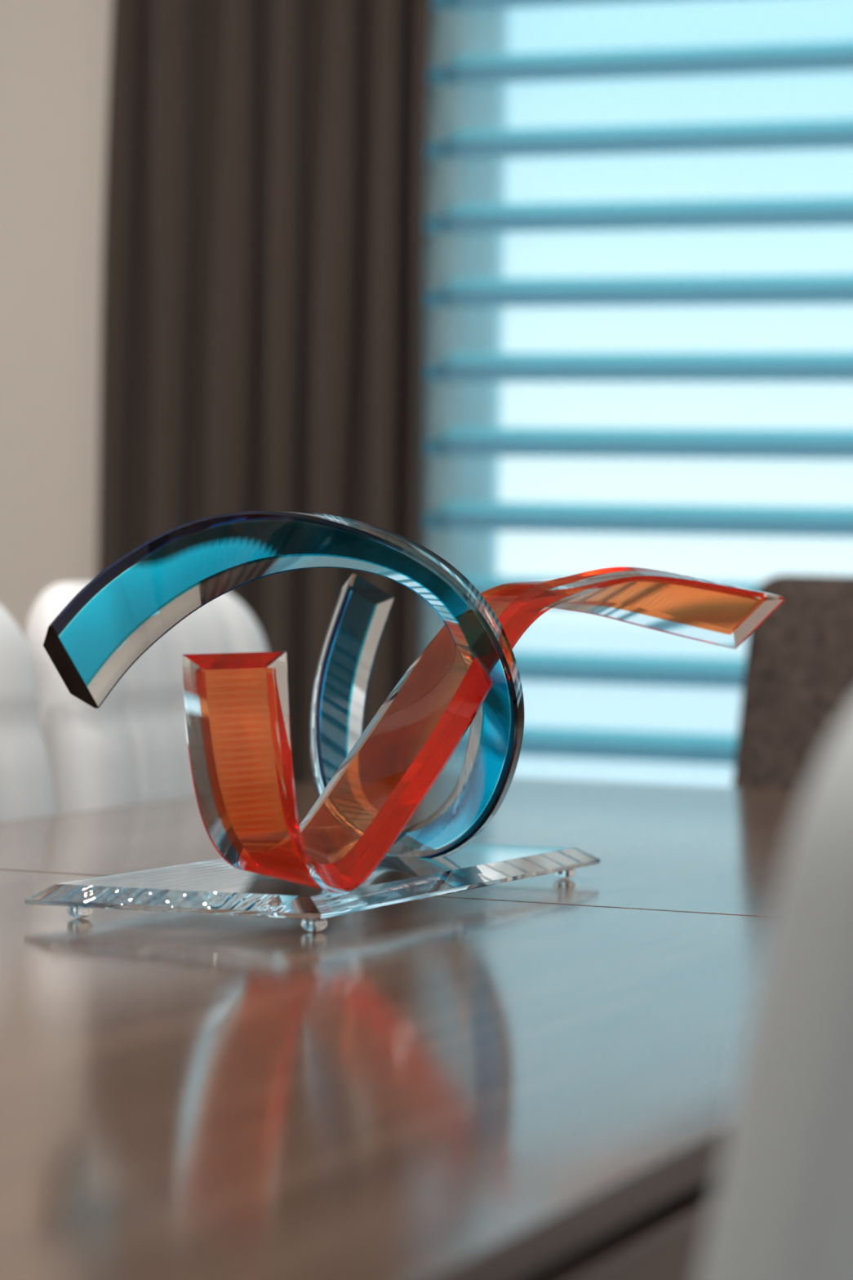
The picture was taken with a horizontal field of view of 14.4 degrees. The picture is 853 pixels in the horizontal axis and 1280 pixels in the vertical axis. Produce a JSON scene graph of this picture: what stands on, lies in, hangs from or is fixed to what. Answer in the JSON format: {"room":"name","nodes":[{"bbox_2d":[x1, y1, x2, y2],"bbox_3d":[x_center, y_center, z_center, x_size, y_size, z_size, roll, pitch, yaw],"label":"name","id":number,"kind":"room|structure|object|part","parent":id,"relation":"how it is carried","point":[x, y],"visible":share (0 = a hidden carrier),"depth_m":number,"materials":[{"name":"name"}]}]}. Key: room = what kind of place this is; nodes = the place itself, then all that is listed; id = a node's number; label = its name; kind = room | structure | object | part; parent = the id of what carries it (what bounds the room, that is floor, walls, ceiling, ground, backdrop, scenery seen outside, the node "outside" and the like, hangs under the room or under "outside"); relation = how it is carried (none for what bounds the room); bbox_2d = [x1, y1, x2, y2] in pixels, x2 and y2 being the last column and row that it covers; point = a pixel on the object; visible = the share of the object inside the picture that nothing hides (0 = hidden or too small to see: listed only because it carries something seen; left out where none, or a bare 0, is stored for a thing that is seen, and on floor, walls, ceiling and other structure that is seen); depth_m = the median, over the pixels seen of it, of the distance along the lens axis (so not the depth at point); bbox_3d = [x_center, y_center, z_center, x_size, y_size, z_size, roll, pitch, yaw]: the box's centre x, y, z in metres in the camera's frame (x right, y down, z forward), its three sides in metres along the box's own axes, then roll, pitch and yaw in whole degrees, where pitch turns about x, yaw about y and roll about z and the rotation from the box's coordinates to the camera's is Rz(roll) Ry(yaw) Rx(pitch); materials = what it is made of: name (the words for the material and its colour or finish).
{"room":"dining room","nodes":[
{"label":"dining room","id":0,"kind":"room"},
{"bbox_2d":[0,0,469,773],"bbox_3d":[1.147,-0.451,4.206,4.850,2.700,0.170,2,1,22],"label":"wall","id":1,"kind":"structure","parent":0,"point":[55,55],"depth_m":4.79,"materials":[{"name":"grey paint"}]},
{"bbox_2d":[96,0,431,784],"bbox_3d":[-0.212,-0.423,4.548,0.480,2.530,0.076,2,1,22],"label":"curtain","id":2,"kind":"object","parent":1,"relation":"hanging from","point":[263,322],"visible":0.48,"depth_m":4.54,"materials":[{"name":"brown fabric"}]},
{"bbox_2d":[452,8,511,774],"bbox_3d":[1.224,-0.424,4.219,2.516,2.050,0.050,2,1,22],"label":"window","id":3,"kind":"structure","parent":1,"relation":"in","point":[489,29],"depth_m":4.66,"materials":[{"name":"glass"}]},
{"bbox_3d":[0.647,-0.442,4.452,1.181,1.950,0.004,2,1,22],"label":"glass pane","id":4,"kind":"part","parent":3,"relation":"part of","materials":[{"name":"glass"}]},
{"bbox_2d":[431,0,684,10],"bbox_3d":[0.173,-0.843,4.456,0.353,0.015,0.017,2,1,22],"label":"zebra blind","id":5,"kind":"object","parent":1,"relation":"attached to","point":[457,5],"depth_m":4.47,"materials":[{"name":"fabric"}]},
{"bbox_2d":[512,651,745,688],"bbox_3d":[0.266,0.039,4.430,0.320,0.039,0.017,2,1,22],"label":"zebra blind","id":6,"kind":"object","parent":1,"relation":"attached to","point":[543,667],"depth_m":4.43,"materials":[{"name":"fabric"}]},
{"bbox_2d":[520,726,737,765],"bbox_3d":[0.267,0.138,4.431,0.299,0.040,0.017,2,1,22],"label":"zebra blind","id":7,"kind":"object","parent":1,"relation":"attached to","point":[537,741],"depth_m":4.43,"materials":[{"name":"fabric"}]},
{"bbox_2d":[424,501,852,537],"bbox_3d":[0.274,-0.159,4.424,0.590,0.039,0.017,2,1,22],"label":"zebra blind","id":8,"kind":"object","parent":1,"relation":"attached to","point":[691,519],"depth_m":4.42,"materials":[{"name":"fabric"}]},
{"bbox_2d":[425,196,852,233],"bbox_3d":[0.274,-0.555,4.419,0.588,0.038,0.017,2,1,22],"label":"zebra blind","id":9,"kind":"object","parent":1,"relation":"attached to","point":[828,211],"depth_m":4.41,"materials":[{"name":"fabric"}]},
{"bbox_2d":[425,274,852,307],"bbox_3d":[0.274,-0.456,4.420,0.588,0.038,0.017,2,1,22],"label":"zebra blind","id":10,"kind":"object","parent":1,"relation":"attached to","point":[823,289],"depth_m":4.41,"materials":[{"name":"fabric"}]},
{"bbox_2d":[425,351,852,382],"bbox_3d":[0.275,-0.357,4.421,0.588,0.038,0.017,2,1,22],"label":"zebra blind","id":11,"kind":"object","parent":1,"relation":"attached to","point":[780,366],"depth_m":4.41,"materials":[{"name":"fabric"}]},
{"bbox_2d":[425,426,852,459],"bbox_3d":[0.275,-0.258,4.423,0.588,0.038,0.017,2,1,22],"label":"zebra blind","id":12,"kind":"object","parent":1,"relation":"attached to","point":[706,443],"depth_m":4.42,"materials":[{"name":"fabric"}]},
{"bbox_2d":[426,119,852,159],"bbox_3d":[0.275,-0.654,4.417,0.586,0.038,0.017,2,1,22],"label":"zebra blind","id":13,"kind":"object","parent":1,"relation":"attached to","point":[828,134],"depth_m":4.41,"materials":[{"name":"fabric"}]},
{"bbox_2d":[428,40,852,84],"bbox_3d":[0.276,-0.753,4.415,0.583,0.038,0.017,2,1,22],"label":"zebra blind","id":14,"kind":"object","parent":1,"relation":"attached to","point":[827,56],"depth_m":4.41,"materials":[{"name":"fabric"}]},
{"bbox_3d":[-0.187,0.993,1.017,5.050,0.100,7.120,2,1,22],"label":"floor","id":15,"kind":"structure","parent":0,"visible":0},
{"bbox_2d":[0,604,57,822],"bbox_3d":[-0.236,0.430,2.739,0.614,0.945,0.490,2,1,22],"label":"dining chair","id":16,"kind":"object","parent":15,"relation":"on","point":[26,788],"visible":0.19,"depth_m":2.96,"materials":[{"name":"grey fabric"}]},
{"bbox_2d":[24,582,267,814],"bbox_3d":[-0.049,0.423,3.228,0.614,0.945,0.490,2,1,22],"label":"dining chair","id":17,"kind":"object","parent":15,"relation":"on","point":[132,748],"visible":0.18,"depth_m":3.19,"materials":[{"name":"grey fabric"}]},
{"bbox_2d":[0,773,806,1279],"bbox_3d":[-0.120,0.545,2.071,0.974,0.750,2.835,2,1,22],"label":"dining table","id":18,"kind":"object","parent":15,"relation":"on","point":[536,1077],"visible":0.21,"depth_m":1.51,"materials":[{"name":"brown wood"}]},
{"bbox_2d":[24,511,784,932],"bbox_3d":[0.003,0.045,2.173,0.337,0.250,0.540,2,1,22],"label":"sculpture","id":19,"kind":"object","parent":18,"relation":"on","point":[353,851],"visible":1,"depth_m":2.09,"materials":[{"name":"multicoloured glass"}]},
{"bbox_2d":[697,705,852,1279],"bbox_3d":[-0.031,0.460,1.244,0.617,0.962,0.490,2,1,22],"label":"dining chair","id":20,"kind":"object","parent":15,"relation":"on","point":[782,1207],"visible":1,"depth_m":0.95,"materials":[{"name":"grey fabric"}]},
{"bbox_2d":[732,574,852,791],"bbox_3d":[0.511,0.415,3.685,0.516,0.966,0.624,2,1,22],"label":"dining chair","id":21,"kind":"object","parent":15,"relation":"on","point":[797,689],"visible":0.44,"depth_m":3.92,"materials":[{"name":"brown fabric"}]},
{"label":"outside","id":22,"kind":"structure","parent":0,"visible":0},
{"bbox_2d":[512,616,747,786],"bbox_3d":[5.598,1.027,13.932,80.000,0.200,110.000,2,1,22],"label":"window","id":23,"kind":"structure","parent":22,"point":[700,710],"depth_m":27.65,"materials":[{"name":"glass"}]}
]}

